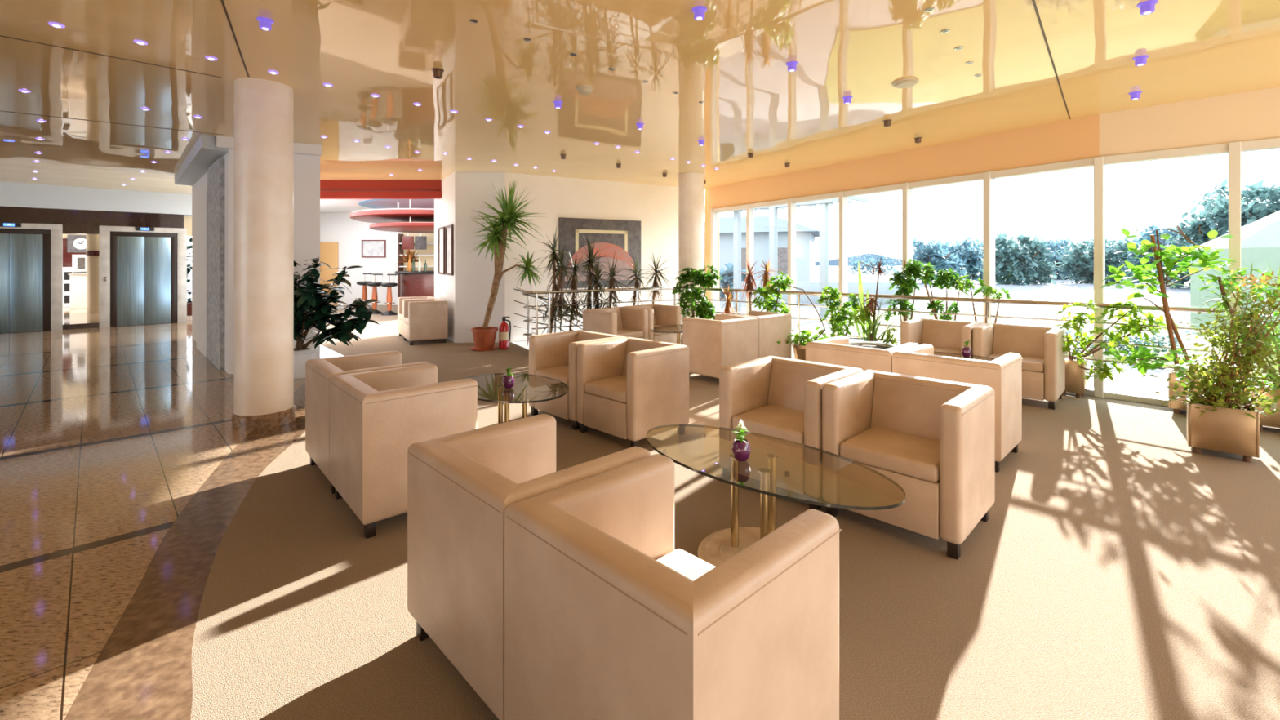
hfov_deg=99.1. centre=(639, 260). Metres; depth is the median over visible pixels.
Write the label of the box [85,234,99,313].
column
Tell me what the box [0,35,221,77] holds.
trim
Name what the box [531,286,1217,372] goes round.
railing
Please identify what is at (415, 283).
bar counter
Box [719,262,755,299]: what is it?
tree
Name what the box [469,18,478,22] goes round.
recessed light
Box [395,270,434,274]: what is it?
countertop
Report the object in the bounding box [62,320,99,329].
trim
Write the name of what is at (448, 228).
print
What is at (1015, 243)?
tree
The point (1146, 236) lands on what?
tree
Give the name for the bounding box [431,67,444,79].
spotlight
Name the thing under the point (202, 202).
trim
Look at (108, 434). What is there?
floor
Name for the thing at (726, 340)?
armchair
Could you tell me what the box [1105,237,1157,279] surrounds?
tree
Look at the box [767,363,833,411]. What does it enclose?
cushion
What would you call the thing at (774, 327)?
armchair
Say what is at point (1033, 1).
trim
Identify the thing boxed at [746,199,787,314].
window
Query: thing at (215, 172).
stone wall
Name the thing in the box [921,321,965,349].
cushion
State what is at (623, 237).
painting
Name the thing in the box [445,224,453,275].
framed picture
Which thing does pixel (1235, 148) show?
window
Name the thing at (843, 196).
window
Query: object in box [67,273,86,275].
countertop
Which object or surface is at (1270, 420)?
planter
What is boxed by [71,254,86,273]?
stand
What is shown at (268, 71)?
recessed light
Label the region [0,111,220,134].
trim
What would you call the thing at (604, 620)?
armchair
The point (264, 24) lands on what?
spotlight
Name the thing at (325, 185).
trim
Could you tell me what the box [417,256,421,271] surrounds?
bottle
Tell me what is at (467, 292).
wall pillar
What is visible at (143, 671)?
floor
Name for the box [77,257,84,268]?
print
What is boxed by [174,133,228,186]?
trim
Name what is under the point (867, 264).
tree
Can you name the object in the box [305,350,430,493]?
armchair
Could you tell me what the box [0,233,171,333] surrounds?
wall
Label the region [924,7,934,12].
recessed light
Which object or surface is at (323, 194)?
trim
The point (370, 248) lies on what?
framed picture
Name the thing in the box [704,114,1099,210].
wall
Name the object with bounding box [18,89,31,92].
recessed light
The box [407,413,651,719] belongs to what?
armchair
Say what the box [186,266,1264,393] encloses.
ground
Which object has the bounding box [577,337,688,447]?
armchair
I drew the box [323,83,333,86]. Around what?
recessed light
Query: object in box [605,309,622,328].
cushion
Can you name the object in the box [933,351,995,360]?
coffee table
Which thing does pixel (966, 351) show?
flower pot
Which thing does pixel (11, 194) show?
beam
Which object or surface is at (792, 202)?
window
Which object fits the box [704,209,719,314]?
wall
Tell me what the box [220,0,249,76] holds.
trim
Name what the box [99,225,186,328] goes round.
elevator
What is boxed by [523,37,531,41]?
recessed light
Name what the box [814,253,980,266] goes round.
hill
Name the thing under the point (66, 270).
shelf
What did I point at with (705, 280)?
plant
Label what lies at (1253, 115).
wall
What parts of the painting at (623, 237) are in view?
painted frame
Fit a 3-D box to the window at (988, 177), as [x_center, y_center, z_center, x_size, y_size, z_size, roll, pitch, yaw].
[4.397,0.165,6.029,0.130,2.430,1.103,0,0,-30]
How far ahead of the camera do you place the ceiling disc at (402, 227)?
12.31 m
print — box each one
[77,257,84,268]
[439,229,443,272]
[446,226,451,273]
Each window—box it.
[710,204,746,319]
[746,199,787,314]
[787,191,838,342]
[838,183,902,335]
[902,172,982,321]
[982,157,1093,395]
[1093,142,1228,406]
[1228,137,1279,391]
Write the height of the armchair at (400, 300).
0.710 m
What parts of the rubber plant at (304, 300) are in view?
pot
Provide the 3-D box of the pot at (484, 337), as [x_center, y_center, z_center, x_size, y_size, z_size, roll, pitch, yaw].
[-2.420,1.215,8.500,0.403,0.330,0.403,0,0,0]
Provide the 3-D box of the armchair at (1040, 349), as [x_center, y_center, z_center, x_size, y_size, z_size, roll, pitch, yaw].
[3.800,1.025,5.483,0.688,0.710,0.608,0,0,44]
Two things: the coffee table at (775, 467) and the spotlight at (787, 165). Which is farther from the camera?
the spotlight at (787, 165)
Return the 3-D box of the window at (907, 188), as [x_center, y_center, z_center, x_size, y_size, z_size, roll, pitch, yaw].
[3.871,0.165,6.950,0.130,2.430,1.093,0,0,-30]
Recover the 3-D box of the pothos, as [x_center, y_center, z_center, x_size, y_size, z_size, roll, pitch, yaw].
[2.097,0.845,6.977,0.867,1.071,0.704,0,0,0]
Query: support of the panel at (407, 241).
hanging from the ceiling
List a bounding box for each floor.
[0,320,305,719]
[62,306,191,323]
[64,382,305,719]
[190,305,1279,719]
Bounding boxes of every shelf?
[62,266,71,307]
[397,232,434,297]
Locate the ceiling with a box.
[0,0,1279,213]
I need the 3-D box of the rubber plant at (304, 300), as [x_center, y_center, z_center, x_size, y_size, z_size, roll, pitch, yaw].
[-3.773,0.663,6.390,1.370,1.419,0.757,0,0,0]
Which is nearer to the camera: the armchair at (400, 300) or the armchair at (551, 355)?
the armchair at (551, 355)
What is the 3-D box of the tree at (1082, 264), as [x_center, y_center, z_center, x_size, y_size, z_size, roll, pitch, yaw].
[30.049,0.166,36.110,4.494,3.862,3.659,0,0,17]
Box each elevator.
[0,222,62,333]
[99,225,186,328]
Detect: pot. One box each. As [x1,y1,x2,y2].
[471,326,497,348]
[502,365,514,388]
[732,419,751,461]
[791,342,807,360]
[961,340,971,357]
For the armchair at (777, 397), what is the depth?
3.44 m
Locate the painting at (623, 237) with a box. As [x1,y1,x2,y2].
[558,217,640,288]
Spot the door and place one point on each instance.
(328, 250)
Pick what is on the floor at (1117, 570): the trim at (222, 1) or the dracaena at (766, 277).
the dracaena at (766, 277)
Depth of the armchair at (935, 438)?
2.78 m
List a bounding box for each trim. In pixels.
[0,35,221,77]
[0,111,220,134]
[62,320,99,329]
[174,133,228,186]
[196,191,207,357]
[216,135,322,155]
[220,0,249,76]
[320,180,441,191]
[320,191,442,199]
[1031,0,1071,119]
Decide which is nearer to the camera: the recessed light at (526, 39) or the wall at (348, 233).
the recessed light at (526, 39)
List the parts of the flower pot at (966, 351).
pot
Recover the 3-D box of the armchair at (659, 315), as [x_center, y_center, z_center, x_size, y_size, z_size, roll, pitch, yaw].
[0.159,1.025,8.021,0.688,0.710,0.608,0,0,-45]
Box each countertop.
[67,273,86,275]
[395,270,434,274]
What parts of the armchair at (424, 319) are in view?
seat, panel, armrest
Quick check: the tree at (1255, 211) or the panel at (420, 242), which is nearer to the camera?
the panel at (420, 242)
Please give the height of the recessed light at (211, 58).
0.016 m
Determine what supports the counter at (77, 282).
on the floor at (68, 315)
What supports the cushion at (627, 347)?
on the armchair at (628, 388)
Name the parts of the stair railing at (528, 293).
handrail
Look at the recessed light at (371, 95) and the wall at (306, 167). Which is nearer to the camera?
the recessed light at (371, 95)
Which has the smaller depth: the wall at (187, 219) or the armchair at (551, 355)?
the armchair at (551, 355)
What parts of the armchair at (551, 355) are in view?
leg, seat, panel, armrest, leg, armrest, backrest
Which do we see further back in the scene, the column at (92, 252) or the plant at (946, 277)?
the column at (92, 252)
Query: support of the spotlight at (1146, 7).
attached to the ceiling
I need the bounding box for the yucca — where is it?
[469,180,549,351]
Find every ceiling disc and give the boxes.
[350,200,434,223]
[358,199,434,208]
[368,199,434,233]
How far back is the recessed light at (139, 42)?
3.71 m
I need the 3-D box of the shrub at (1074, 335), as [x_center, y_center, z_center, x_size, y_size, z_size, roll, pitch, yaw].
[6.860,1.263,8.759,0.686,0.590,0.854,0,0,0]
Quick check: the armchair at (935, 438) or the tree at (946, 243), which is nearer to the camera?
the armchair at (935, 438)
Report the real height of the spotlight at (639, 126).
0.060 m
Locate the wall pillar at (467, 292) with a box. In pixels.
[434,171,504,342]
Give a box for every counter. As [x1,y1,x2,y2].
[67,273,86,309]
[395,270,434,297]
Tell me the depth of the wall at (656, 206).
9.84 m
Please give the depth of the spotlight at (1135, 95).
4.82 m
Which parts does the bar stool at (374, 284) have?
seat, post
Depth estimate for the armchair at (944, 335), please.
6.04 m
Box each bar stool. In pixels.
[356,272,372,311]
[366,273,382,314]
[380,274,397,315]
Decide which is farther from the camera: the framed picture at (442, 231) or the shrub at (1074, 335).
the framed picture at (442, 231)
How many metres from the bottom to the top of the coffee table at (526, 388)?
0.480 m
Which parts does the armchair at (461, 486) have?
leg, backrest, armrest, armrest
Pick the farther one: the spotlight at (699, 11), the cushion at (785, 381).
the cushion at (785, 381)
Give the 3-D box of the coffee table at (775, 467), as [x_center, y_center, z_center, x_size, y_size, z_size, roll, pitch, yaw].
[0.535,1.140,2.500,1.280,0.480,0.630,0,0,45]
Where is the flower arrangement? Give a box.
[398,248,422,271]
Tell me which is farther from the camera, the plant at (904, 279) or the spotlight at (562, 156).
the spotlight at (562, 156)
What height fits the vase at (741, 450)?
0.181 m
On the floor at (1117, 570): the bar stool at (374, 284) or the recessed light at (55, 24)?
the bar stool at (374, 284)
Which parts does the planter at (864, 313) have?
pot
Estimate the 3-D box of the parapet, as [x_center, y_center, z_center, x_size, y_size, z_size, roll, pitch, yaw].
[6.429,1.130,19.500,5.500,0.750,0.200,0,0,10]
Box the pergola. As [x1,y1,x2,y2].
[726,195,870,319]
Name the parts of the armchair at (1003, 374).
armrest, leg, armrest, leg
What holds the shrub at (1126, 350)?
on the lawn at (1089, 326)
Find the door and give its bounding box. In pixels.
[320,241,337,305]
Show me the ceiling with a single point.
(733, 60)
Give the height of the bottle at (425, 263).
0.312 m
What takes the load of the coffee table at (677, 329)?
on the floor at (1117, 570)
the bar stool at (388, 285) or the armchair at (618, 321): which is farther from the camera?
the bar stool at (388, 285)
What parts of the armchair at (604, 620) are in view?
armrest, backrest, seat, armrest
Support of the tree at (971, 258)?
on the ground at (1067, 291)
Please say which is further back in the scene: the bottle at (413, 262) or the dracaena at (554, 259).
the bottle at (413, 262)
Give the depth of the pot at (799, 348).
6.85 m
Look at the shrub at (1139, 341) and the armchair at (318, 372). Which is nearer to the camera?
the armchair at (318, 372)
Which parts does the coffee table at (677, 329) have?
glass, leg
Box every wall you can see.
[0,206,183,235]
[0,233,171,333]
[62,234,86,238]
[183,215,191,235]
[191,149,319,373]
[207,156,224,370]
[320,213,403,305]
[504,172,678,348]
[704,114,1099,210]
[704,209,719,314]
[1099,86,1279,156]
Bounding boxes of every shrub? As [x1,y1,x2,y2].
[1056,320,1083,354]
[1067,328,1125,355]
[1085,327,1137,358]
[1106,324,1171,355]
[1123,322,1196,359]
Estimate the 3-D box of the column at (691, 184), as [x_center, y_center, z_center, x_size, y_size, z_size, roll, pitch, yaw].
[0.888,-0.055,9.450,0.470,2.870,0.470,0,0,0]
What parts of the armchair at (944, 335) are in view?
armrest, seat, backrest, armrest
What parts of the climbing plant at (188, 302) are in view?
pot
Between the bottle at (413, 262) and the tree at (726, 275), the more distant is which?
the tree at (726, 275)
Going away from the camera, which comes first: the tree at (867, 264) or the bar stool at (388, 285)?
the bar stool at (388, 285)
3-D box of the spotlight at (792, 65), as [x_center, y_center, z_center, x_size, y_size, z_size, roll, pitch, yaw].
[1.148,-1.460,4.123,0.090,0.060,0.089,0,0,0]
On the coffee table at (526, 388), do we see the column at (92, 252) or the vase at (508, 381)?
the vase at (508, 381)
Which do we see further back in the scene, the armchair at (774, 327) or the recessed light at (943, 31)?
the armchair at (774, 327)
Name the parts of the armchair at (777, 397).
armrest, seat, leg, backrest, armrest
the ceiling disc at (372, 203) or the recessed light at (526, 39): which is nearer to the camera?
the recessed light at (526, 39)
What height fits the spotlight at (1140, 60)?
0.060 m
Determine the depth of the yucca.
8.44 m
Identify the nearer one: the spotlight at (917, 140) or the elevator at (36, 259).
the spotlight at (917, 140)
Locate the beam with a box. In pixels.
[0,182,191,215]
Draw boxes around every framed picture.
[361,240,386,257]
[438,226,445,274]
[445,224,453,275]
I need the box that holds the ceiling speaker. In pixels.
[892,78,919,88]
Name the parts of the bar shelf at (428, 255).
panel, panel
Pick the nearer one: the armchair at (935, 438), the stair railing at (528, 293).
the armchair at (935, 438)
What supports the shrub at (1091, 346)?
on the lawn at (1089, 326)
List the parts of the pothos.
arching stem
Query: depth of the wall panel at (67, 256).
15.35 m
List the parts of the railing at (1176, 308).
post, post, post, stair railing, handrail, post, post, post, post, handrail, post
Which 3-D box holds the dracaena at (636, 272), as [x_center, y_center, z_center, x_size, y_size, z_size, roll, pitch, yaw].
[-0.066,0.619,8.916,0.696,1.523,0.750,0,0,0]
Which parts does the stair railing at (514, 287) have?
post, handrail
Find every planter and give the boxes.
[835,257,906,349]
[1053,297,1179,398]
[1100,219,1236,413]
[1120,269,1279,462]
[1191,260,1279,431]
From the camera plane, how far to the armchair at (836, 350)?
4.26 m
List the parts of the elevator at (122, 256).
door panel, door panel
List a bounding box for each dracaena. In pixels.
[535,222,586,333]
[555,252,593,331]
[570,235,616,324]
[589,251,635,307]
[617,257,653,305]
[642,253,673,304]
[715,285,738,314]
[740,259,763,311]
[754,257,779,311]
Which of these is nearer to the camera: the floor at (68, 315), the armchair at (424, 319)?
the armchair at (424, 319)
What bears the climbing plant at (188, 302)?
on the floor at (108, 434)
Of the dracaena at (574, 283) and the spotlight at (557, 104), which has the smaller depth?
the spotlight at (557, 104)
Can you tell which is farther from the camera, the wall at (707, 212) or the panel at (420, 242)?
the panel at (420, 242)
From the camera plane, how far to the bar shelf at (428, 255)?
16.86 m
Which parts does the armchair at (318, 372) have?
leg, backrest, leg, armrest, armrest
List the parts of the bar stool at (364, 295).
seat, post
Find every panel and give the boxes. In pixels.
[62,238,85,266]
[402,232,413,249]
[414,233,426,249]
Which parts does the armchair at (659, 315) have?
armrest, backrest, seat, panel, armrest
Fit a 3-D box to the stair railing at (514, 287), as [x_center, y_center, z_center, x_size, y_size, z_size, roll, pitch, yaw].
[-1.319,1.147,9.008,1.570,1.480,0.047,0,0,-30]
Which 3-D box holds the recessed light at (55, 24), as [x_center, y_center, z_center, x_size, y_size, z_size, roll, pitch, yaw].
[-3.683,-1.482,3.447,0.072,0.016,0.070,0,0,0]
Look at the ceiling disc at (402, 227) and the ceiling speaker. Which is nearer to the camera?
the ceiling speaker
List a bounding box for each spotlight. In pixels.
[256,17,274,31]
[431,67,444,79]
[553,100,562,108]
[560,154,566,159]
[615,163,621,168]
[635,123,644,129]
[691,5,706,20]
[697,139,705,145]
[747,152,753,158]
[784,162,790,167]
[786,61,798,71]
[842,95,852,104]
[882,119,892,127]
[914,137,922,143]
[1128,91,1142,99]
[1132,54,1149,66]
[1137,0,1158,14]
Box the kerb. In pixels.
[804,339,1167,398]
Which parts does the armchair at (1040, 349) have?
armrest, seat, backrest, panel, leg, armrest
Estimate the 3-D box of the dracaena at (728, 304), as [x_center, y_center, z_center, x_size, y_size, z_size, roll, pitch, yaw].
[1.329,0.872,8.366,0.414,1.017,0.442,0,0,0]
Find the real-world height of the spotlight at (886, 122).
0.060 m
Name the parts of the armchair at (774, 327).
armrest, armrest, backrest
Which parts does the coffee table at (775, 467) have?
leg, leg, leg, glass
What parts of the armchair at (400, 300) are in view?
seat, panel, armrest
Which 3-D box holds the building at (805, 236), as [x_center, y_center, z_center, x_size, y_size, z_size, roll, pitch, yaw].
[5.079,-0.300,26.000,6.800,3.600,5.800,0,0,20]
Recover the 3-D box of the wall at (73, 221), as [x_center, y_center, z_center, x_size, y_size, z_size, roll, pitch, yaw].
[-11.975,-0.790,10.778,0.500,0.480,4.538,0,0,45]
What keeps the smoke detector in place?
attached to the ceiling
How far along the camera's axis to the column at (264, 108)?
4.50 m
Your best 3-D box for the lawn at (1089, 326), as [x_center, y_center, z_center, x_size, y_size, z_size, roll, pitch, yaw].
[10.400,1.480,9.250,13.200,0.001,12.500,0,0,0]
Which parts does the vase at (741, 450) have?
pot, flower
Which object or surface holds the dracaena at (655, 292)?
on the floor at (1117, 570)
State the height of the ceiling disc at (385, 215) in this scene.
0.462 m
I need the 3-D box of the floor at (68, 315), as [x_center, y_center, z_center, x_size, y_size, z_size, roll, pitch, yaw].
[-13.270,1.330,14.080,6.000,0.100,2.986,0,0,45]
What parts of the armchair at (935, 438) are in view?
leg, armrest, seat, panel, backrest, leg, armrest, leg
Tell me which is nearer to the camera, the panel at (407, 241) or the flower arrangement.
the flower arrangement
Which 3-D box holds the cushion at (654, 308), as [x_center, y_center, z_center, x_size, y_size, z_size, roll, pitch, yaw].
[0.053,0.840,8.127,0.479,0.280,0.075,0,0,-45]
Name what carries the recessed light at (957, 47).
in the ceiling
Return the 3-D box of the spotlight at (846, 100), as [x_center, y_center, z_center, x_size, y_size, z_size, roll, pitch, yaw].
[1.891,-1.460,4.981,0.090,0.060,0.089,0,0,0]
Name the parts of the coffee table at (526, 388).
leg, leg, glass, leg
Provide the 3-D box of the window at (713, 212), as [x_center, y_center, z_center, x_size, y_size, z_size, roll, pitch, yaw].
[1.766,0.165,10.642,0.130,2.430,1.129,0,0,-30]
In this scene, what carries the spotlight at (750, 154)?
attached to the ceiling
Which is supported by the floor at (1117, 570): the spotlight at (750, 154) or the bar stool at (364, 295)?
the bar stool at (364, 295)
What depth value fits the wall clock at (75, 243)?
15.46 m
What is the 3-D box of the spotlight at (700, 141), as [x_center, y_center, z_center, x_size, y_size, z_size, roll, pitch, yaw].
[0.762,-1.460,6.779,0.090,0.060,0.089,0,0,0]
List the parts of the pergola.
post, post, post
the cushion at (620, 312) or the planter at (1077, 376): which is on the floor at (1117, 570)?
the planter at (1077, 376)
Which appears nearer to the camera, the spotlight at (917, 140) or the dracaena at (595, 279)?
the spotlight at (917, 140)
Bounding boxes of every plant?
[186,237,191,315]
[293,256,379,378]
[671,265,722,319]
[750,271,794,315]
[815,285,865,336]
[882,258,925,346]
[916,262,974,320]
[955,274,1013,323]
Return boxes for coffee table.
[464,373,568,423]
[645,424,906,566]
[650,324,682,344]
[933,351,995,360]
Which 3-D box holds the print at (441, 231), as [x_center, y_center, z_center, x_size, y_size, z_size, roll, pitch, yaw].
[-3.624,-0.180,10.000,0.012,0.790,0.430,0,0,-31]
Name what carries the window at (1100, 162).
in the wall at (1253, 115)
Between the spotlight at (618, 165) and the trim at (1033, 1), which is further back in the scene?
the spotlight at (618, 165)
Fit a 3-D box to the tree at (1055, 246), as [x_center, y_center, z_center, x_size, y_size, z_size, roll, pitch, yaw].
[33.505,0.212,44.219,4.905,4.250,5.127,0,0,18]
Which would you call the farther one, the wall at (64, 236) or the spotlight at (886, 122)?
the wall at (64, 236)
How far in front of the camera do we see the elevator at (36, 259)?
10.58 m
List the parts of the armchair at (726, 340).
armrest, armrest, backrest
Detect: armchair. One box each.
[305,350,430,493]
[329,364,477,538]
[397,296,438,340]
[403,298,448,345]
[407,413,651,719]
[504,453,841,719]
[528,329,626,430]
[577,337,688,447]
[582,306,648,339]
[622,303,680,343]
[682,314,759,384]
[718,355,863,510]
[721,310,791,358]
[805,335,918,373]
[821,369,995,559]
[892,343,1022,472]
[900,318,984,355]
[972,322,1065,409]
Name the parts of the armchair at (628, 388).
leg, armrest, seat, panel, leg, backrest, armrest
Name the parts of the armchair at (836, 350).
armrest, backrest, armrest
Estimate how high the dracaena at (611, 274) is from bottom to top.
1.559 m
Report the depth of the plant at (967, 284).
6.27 m
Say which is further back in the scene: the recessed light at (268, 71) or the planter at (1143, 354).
the planter at (1143, 354)
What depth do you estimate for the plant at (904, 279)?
6.94 m
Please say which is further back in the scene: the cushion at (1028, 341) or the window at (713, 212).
the window at (713, 212)
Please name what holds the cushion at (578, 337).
on the armchair at (551, 355)
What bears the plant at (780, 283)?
on the floor at (1117, 570)
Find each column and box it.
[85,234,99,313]
[231,77,295,430]
[678,172,704,342]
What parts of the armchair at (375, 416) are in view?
leg, backrest, leg, armrest, armrest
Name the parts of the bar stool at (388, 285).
seat, post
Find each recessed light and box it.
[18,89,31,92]
[48,22,65,27]
[133,40,147,44]
[204,56,217,60]
[267,70,278,74]
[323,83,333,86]
[370,93,379,97]
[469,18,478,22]
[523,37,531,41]
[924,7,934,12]
[940,29,950,33]
[954,46,963,49]
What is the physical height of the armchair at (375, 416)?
0.710 m
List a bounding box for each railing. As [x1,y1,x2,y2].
[513,286,582,349]
[522,290,582,336]
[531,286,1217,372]
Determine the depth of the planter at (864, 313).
6.27 m
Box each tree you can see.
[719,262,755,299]
[848,253,900,274]
[888,235,968,284]
[941,240,982,277]
[943,235,1004,280]
[973,231,1061,285]
[973,237,1018,275]
[1020,235,1084,279]
[1054,236,1138,284]
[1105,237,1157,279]
[1123,224,1195,283]
[1154,198,1228,288]
[1190,177,1279,237]
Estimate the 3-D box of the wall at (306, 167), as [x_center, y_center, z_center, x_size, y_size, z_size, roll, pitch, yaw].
[-5.919,-0.055,8.611,1.415,2.870,4.617,0,0,-44]
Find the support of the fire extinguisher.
on the floor at (1117, 570)
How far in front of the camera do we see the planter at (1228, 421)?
3.87 m
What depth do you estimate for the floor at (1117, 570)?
2.32 m
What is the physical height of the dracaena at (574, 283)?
1.529 m
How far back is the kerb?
5.85 m
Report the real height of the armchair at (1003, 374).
0.710 m
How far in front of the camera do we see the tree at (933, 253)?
35.36 m
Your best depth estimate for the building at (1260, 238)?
10.28 m
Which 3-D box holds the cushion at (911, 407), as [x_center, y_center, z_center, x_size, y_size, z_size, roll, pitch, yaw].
[1.543,0.840,3.047,0.479,0.280,0.075,0,0,45]
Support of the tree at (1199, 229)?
on the ground at (1067, 291)
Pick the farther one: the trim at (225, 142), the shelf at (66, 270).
the shelf at (66, 270)
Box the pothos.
[777,284,835,360]
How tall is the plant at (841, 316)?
1.064 m
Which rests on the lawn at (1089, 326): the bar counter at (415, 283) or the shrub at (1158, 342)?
the shrub at (1158, 342)
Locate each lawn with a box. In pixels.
[826,312,1279,377]
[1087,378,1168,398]
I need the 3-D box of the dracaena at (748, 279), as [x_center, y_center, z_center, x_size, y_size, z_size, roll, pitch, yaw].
[1.689,0.676,8.258,0.385,1.407,0.460,0,0,19]
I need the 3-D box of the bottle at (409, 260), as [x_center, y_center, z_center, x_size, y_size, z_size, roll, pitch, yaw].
[-5.949,0.059,14.100,0.072,0.442,0.072,0,0,0]
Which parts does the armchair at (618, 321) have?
armrest, backrest, seat, armrest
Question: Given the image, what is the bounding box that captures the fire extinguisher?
[498,316,511,349]
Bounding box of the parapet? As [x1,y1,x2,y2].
[742,280,900,303]
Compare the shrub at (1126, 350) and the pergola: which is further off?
the pergola
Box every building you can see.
[719,216,819,293]
[1190,210,1279,337]
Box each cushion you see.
[575,334,601,342]
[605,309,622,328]
[622,342,660,375]
[644,306,656,324]
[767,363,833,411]
[870,378,963,439]
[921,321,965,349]
[992,326,1048,357]
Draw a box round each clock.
[66,235,86,252]
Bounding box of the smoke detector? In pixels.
[576,84,592,94]
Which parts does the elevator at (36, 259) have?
door panel, door panel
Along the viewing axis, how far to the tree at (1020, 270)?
34.45 m
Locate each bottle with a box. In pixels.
[408,254,411,271]
[412,258,415,271]
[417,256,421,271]
[423,259,426,271]

